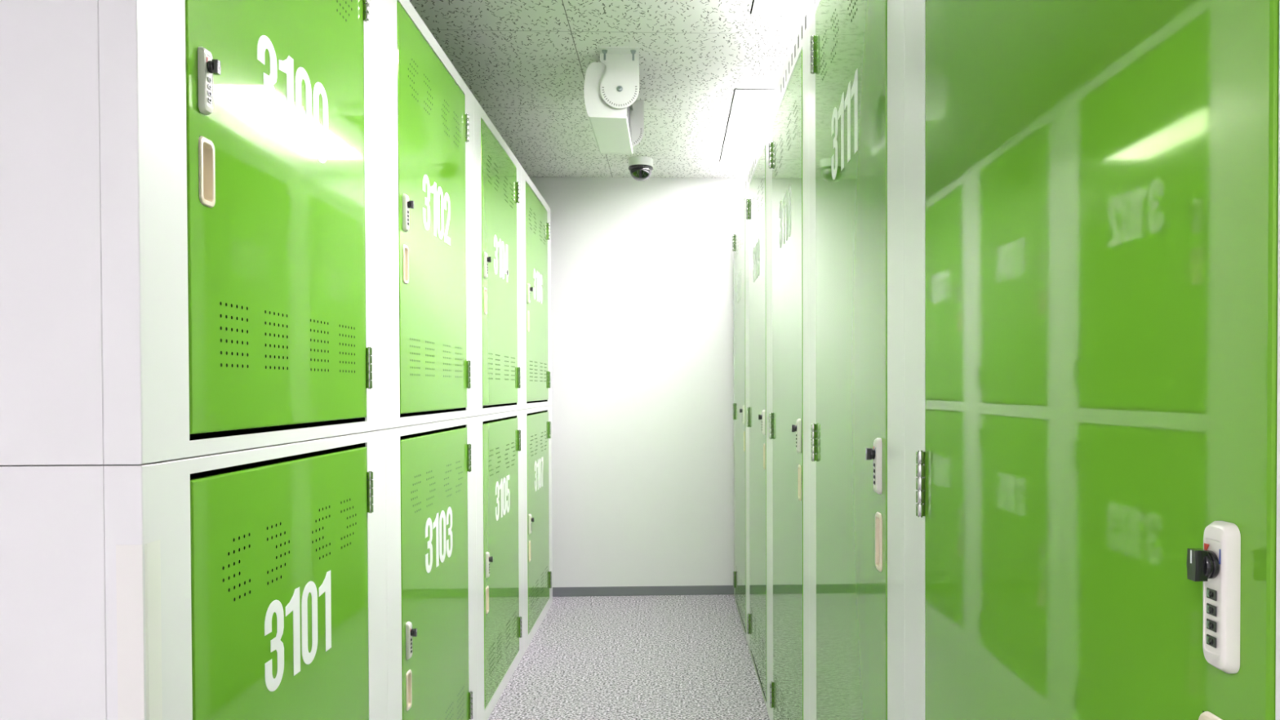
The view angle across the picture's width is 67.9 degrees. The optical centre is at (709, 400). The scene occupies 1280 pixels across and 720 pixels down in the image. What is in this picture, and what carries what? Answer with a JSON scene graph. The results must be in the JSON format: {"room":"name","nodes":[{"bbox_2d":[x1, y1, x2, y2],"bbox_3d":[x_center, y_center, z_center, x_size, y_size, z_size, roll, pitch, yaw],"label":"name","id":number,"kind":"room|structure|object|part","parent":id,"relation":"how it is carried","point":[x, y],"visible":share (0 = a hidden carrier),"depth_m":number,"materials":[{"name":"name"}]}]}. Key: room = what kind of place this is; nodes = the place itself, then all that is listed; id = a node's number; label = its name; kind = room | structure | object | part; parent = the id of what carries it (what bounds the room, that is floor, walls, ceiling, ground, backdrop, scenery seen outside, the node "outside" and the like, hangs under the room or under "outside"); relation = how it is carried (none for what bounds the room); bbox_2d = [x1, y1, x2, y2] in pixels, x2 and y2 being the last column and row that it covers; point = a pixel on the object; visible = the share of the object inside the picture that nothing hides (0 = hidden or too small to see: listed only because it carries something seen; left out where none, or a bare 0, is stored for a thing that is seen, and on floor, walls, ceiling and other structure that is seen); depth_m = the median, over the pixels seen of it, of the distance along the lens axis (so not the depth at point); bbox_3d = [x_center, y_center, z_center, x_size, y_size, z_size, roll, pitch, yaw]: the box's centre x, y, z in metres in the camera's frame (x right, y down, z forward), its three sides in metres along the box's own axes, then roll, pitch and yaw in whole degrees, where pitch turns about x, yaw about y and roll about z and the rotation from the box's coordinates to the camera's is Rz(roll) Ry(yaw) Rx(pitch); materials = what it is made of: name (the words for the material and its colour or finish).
{"room":"self storage facility","nodes":[
{"label":"self storage facility","id":0,"kind":"room"},
{"bbox_2d":[408,0,800,177],"bbox_3d":[-0.213,-1.283,1.472,3.400,0.012,8.594,0,1,-2],"label":"ceiling","id":1,"kind":"structure","parent":0,"point":[526,63],"depth_m":3.70,"materials":[{"name":"white tile"}]},
{"bbox_2d":[583,46,644,155],"bbox_3d":[-0.380,-1.189,3.844,0.208,0.241,0.707,0,1,-2],"label":"ceiling speaker","id":2,"kind":"object","parent":1,"relation":"hanging from","point":[611,84],"visible":1,"depth_m":3.57,"materials":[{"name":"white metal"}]},
{"bbox_2d":[626,106,630,132],"bbox_3d":[-0.340,-1.173,3.849,0.011,0.172,0.536,0,1,-2],"label":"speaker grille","id":3,"kind":"object","parent":2,"relation":"attached to","point":[628,108],"depth_m":3.93,"materials":[{"name":"white plastic"}]},
{"bbox_2d":[628,155,653,181],"bbox_3d":[-0.379,-1.268,5.207,0.135,0.122,0.135,0,1,-2],"label":"dome camera","id":4,"kind":"object","parent":1,"relation":"attached to","point":[640,167],"visible":1,"depth_m":5.16,"materials":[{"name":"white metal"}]},
{"bbox_2d":[719,88,775,162],"bbox_3d":[0.243,-1.364,4.630,0.330,0.092,1.284,0,1,-2],"label":"ceiling light","id":5,"kind":"object","parent":1,"relation":"attached to","point":[749,108],"visible":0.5,"depth_m":4.54,"materials":[{"name":"white plastic"}]},
{"bbox_2d":[750,0,806,14],"bbox_3d":[0.326,-1.335,2.552,0.330,0.092,1.284,0,1,-2],"label":"ceiling light","id":6,"kind":"object","parent":1,"relation":"attached to","point":[758,6],"visible":0.6,"depth_m":3.16,"materials":[{"name":"white plastic"}]},
{"bbox_2d":[762,0,806,5],"bbox_3d":[0.326,-1.311,2.552,0.254,0.005,1.208,0,1,-2],"label":"diffuser","id":7,"kind":"object","parent":6,"relation":"attached to","point":[765,2],"depth_m":3.13,"materials":[{"name":"white plastic"}]},
{"bbox_2d":[487,594,769,719],"bbox_3d":[-0.205,1.280,1.508,3.400,0.100,8.594,0,1,-2],"label":"floor","id":8,"kind":"structure","parent":0,"point":[657,657],"depth_m":4.25,"materials":[{"name":"grey carpet"}]},
{"bbox_2d":[0,430,387,719],"bbox_3d":[-1.204,0.654,1.768,0.926,1.148,1.062,0,1,-2],"label":"locker","id":9,"kind":"object","parent":8,"relation":"on","point":[246,584],"visible":1,"depth_m":1.40,"materials":[{"name":"metal"}]},
{"bbox_2d":[0,0,385,465],"bbox_3d":[-1.207,-0.490,1.753,0.926,1.136,1.061,0,1,-2],"label":"locker","id":10,"kind":"object","parent":9,"relation":"on","point":[192,191],"visible":1,"depth_m":1.36,"materials":[{"name":"metal"}]},
{"bbox_3d":[-0.760,-0.343,1.421,0.016,0.102,0.046,0,1,-2],"label":"recessed handle","id":11,"kind":"part","parent":10,"relation":"part of","materials":[{"name":"beige plastic"}]},
{"bbox_3d":[-0.738,-0.497,1.411,0.014,0.020,0.018,0,1,-2],"label":"knob","id":12,"kind":"part","parent":10,"relation":"part of","materials":[{"name":"black plastic"}]},
{"bbox_3d":[-0.778,-0.486,1.762,0.018,1.059,0.792,0,1,-2],"label":"door","id":13,"kind":"part","parent":10,"relation":"part of","materials":[{"name":"green paint"}]},
{"bbox_3d":[-0.775,0.640,1.778,0.018,1.059,0.792,0,1,-2],"label":"door","id":14,"kind":"part","parent":9,"relation":"part of","materials":[{"name":"green paint"}]},
{"bbox_2d":[380,416,477,719],"bbox_3d":[-1.246,0.639,2.829,0.926,1.148,1.061,0,1,-2],"label":"locker","id":15,"kind":"object","parent":8,"relation":"on","point":[431,534],"visible":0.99,"depth_m":2.75,"materials":[{"name":"green metal"}]},
{"bbox_3d":[-0.799,0.763,2.496,0.016,0.102,0.046,0,1,-2],"label":"recessed handle","id":16,"kind":"part","parent":15,"relation":"part of","materials":[{"name":"beige plastic"}]},
{"bbox_3d":[-0.776,0.608,2.486,0.014,0.020,0.018,0,1,-2],"label":"knob","id":17,"kind":"part","parent":15,"relation":"part of","materials":[{"name":"black plastic"}]},
{"bbox_2d":[382,0,475,429],"bbox_3d":[-1.249,-0.504,2.813,0.926,1.136,1.061,0,1,-2],"label":"locker","id":18,"kind":"object","parent":15,"relation":"on","point":[428,148],"visible":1,"depth_m":2.68,"materials":[{"name":"green metal"}]},
{"bbox_3d":[-0.802,-0.357,2.481,0.016,0.102,0.046,0,1,-2],"label":"recessed handle","id":19,"kind":"part","parent":18,"relation":"part of","materials":[{"name":"beige plastic"}]},
{"bbox_3d":[-0.780,-0.511,2.471,0.014,0.020,0.018,0,1,-2],"label":"knob","id":20,"kind":"part","parent":18,"relation":"part of","materials":[{"name":"black plastic"}]},
{"bbox_3d":[-0.817,0.625,2.838,0.018,1.059,0.792,0,1,-2],"label":"door","id":21,"kind":"part","parent":15,"relation":"part of","materials":[{"name":"green paint"}]},
{"bbox_2d":[475,409,524,719],"bbox_3d":[-1.288,0.625,3.889,0.926,1.148,1.061,0,1,-2],"label":"locker","id":22,"kind":"object","parent":8,"relation":"on","point":[499,436],"visible":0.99,"depth_m":3.79,"materials":[{"name":"green metal"}]},
{"bbox_3d":[-0.841,0.748,3.556,0.016,0.102,0.046,0,1,-2],"label":"recessed handle","id":23,"kind":"part","parent":22,"relation":"part of","materials":[{"name":"beige plastic"}]},
{"bbox_3d":[-0.819,0.594,3.547,0.014,0.020,0.018,0,1,-2],"label":"knob","id":24,"kind":"part","parent":22,"relation":"part of","materials":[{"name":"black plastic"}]},
{"bbox_2d":[473,95,522,416],"bbox_3d":[-1.292,-0.519,3.873,0.926,1.136,1.061,0,1,-2],"label":"locker","id":25,"kind":"object","parent":22,"relation":"on","point":[497,171],"visible":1,"depth_m":3.77,"materials":[{"name":"green metal"}]},
{"bbox_3d":[-0.844,-0.372,3.541,0.016,0.102,0.046,0,1,-2],"label":"recessed handle","id":26,"kind":"part","parent":25,"relation":"part of","materials":[{"name":"beige plastic"}]},
{"bbox_3d":[-0.822,-0.526,3.531,0.014,0.020,0.018,0,1,-2],"label":"knob","id":27,"kind":"part","parent":25,"relation":"part of","materials":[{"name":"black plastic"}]},
{"bbox_3d":[-0.862,-0.515,3.882,0.018,1.059,0.792,0,1,-2],"label":"door","id":28,"kind":"part","parent":25,"relation":"part of","materials":[{"name":"green paint"}]},
{"bbox_2d":[521,405,552,653],"bbox_3d":[-1.330,0.610,4.949,0.926,1.148,1.061,0,1,-2],"label":"locker","id":29,"kind":"object","parent":8,"relation":"on","point":[536,421],"visible":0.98,"depth_m":4.87,"materials":[{"name":"green metal"}]},
{"bbox_3d":[-0.883,0.734,4.616,0.016,0.102,0.046,0,1,-2],"label":"recessed handle","id":30,"kind":"part","parent":29,"relation":"part of","materials":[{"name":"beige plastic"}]},
{"bbox_2d":[521,166,551,408],"bbox_3d":[-1.333,-0.534,4.933,0.926,1.136,1.061,0,1,-2],"label":"locker","id":31,"kind":"object","parent":29,"relation":"on","point":[535,211],"visible":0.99,"depth_m":4.84,"materials":[{"name":"green metal"}]},
{"bbox_3d":[-0.886,-0.386,4.601,0.016,0.102,0.046,0,1,-2],"label":"recessed handle","id":32,"kind":"part","parent":31,"relation":"part of","materials":[{"name":"beige plastic"}]},
{"bbox_3d":[-0.904,-0.529,4.942,0.018,1.059,0.792,0,1,-2],"label":"door","id":33,"kind":"part","parent":31,"relation":"part of","materials":[{"name":"green paint"}]},
{"bbox_3d":[-0.901,0.596,4.958,0.018,1.059,0.792,0,1,-2],"label":"door","id":34,"kind":"part","parent":29,"relation":"part of","materials":[{"name":"green paint"}]},
{"bbox_2d":[732,173,747,643],"bbox_3d":[0.598,0.034,5.100,0.926,2.286,1.030,0,1,-2],"label":"locker","id":35,"kind":"object","parent":8,"relation":"on","point":[740,406],"visible":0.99,"depth_m":5.00,"materials":[{"name":"metal"}]},
{"bbox_3d":[0.169,0.070,5.083,0.018,2.154,0.786,0,1,-2],"label":"door","id":36,"kind":"part","parent":35,"relation":"part of","materials":[{"name":"green paint"}]},
{"bbox_2d":[746,109,769,718],"bbox_3d":[0.639,0.048,4.071,0.926,2.286,1.030,0,1,-2],"label":"locker","id":37,"kind":"object","parent":8,"relation":"on","point":[757,172],"visible":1,"depth_m":3.93,"materials":[{"name":"metal"}]},
{"bbox_3d":[0.210,0.084,4.054,0.018,2.154,0.786,0,1,-2],"label":"door","id":38,"kind":"part","parent":37,"relation":"part of","materials":[{"name":"green paint"}]},
{"bbox_3d":[0.220,0.218,3.715,0.016,0.102,0.046,0,1,-2],"label":"recessed handle","id":39,"kind":"part","parent":37,"relation":"part of","materials":[{"name":"beige plastic"}]},
{"bbox_2d":[768,0,809,719],"bbox_3d":[0.680,0.062,3.042,0.926,2.286,1.030,0,1,-2],"label":"locker","id":40,"kind":"object","parent":8,"relation":"on","point":[788,108],"visible":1,"depth_m":2.88,"materials":[{"name":"metal"}]},
{"bbox_3d":[0.251,0.098,3.025,0.018,2.154,0.786,0,1,-2],"label":"door","id":41,"kind":"part","parent":40,"relation":"part of","materials":[{"name":"green paint"}]},
{"bbox_3d":[0.238,0.078,2.675,0.014,0.020,0.018,0,1,-2],"label":"knob","id":42,"kind":"part","parent":40,"relation":"part of","materials":[{"name":"black plastic"}]},
{"bbox_3d":[0.261,0.232,2.686,0.016,0.102,0.046,0,1,-2],"label":"recessed handle","id":43,"kind":"part","parent":40,"relation":"part of","materials":[{"name":"beige plastic"}]},
{"bbox_2d":[808,0,904,719],"bbox_3d":[0.721,0.076,2.013,0.926,2.286,1.030,0,1,-2],"label":"locker","id":44,"kind":"object","parent":8,"relation":"on","point":[856,47],"visible":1,"depth_m":1.85,"materials":[{"name":"metal"}]},
{"bbox_3d":[0.279,0.092,1.645,0.014,0.020,0.018,0,1,-2],"label":"knob","id":45,"kind":"part","parent":44,"relation":"part of","materials":[{"name":"black plastic"}]},
{"bbox_3d":[0.302,0.247,1.657,0.016,0.102,0.046,0,1,-2],"label":"recessed handle","id":46,"kind":"part","parent":44,"relation":"part of","materials":[{"name":"beige plastic"}]},
{"bbox_2d":[904,0,1279,719],"bbox_3d":[0.761,0.090,0.983,0.926,2.286,1.030,0,1,-2],"label":"locker","id":47,"kind":"object","parent":8,"relation":"on","point":[1092,187],"visible":1,"depth_m":0.82,"materials":[{"name":"metal"}]},
{"bbox_3d":[0.320,0.107,0.616,0.014,0.020,0.018,0,1,-2],"label":"knob","id":48,"kind":"part","parent":47,"relation":"part of","materials":[{"name":"black plastic"}]},
{"bbox_3d":[0.343,0.261,0.628,0.016,0.102,0.046,0,1,-2],"label":"recessed handle","id":49,"kind":"part","parent":47,"relation":"part of","materials":[{"name":"beige plastic"}]},
{"bbox_2d":[528,177,744,586],"bbox_3d":[-0.378,-0.182,5.732,3.400,2.707,0.100,0,1,-2],"label":"wall","id":50,"kind":"structure","parent":0,"point":[642,362],"depth_m":5.68,"materials":[{"name":"white paint"}]},
{"bbox_2d":[552,585,733,596],"bbox_3d":[-0.372,1.144,5.697,3.200,0.056,0.006,0,1,-2],"label":"baseboard","id":51,"kind":"structure","parent":50,"relation":"attached to","point":[696,589],"depth_m":5.69,"materials":[{"name":"grey plastic"}]}
]}

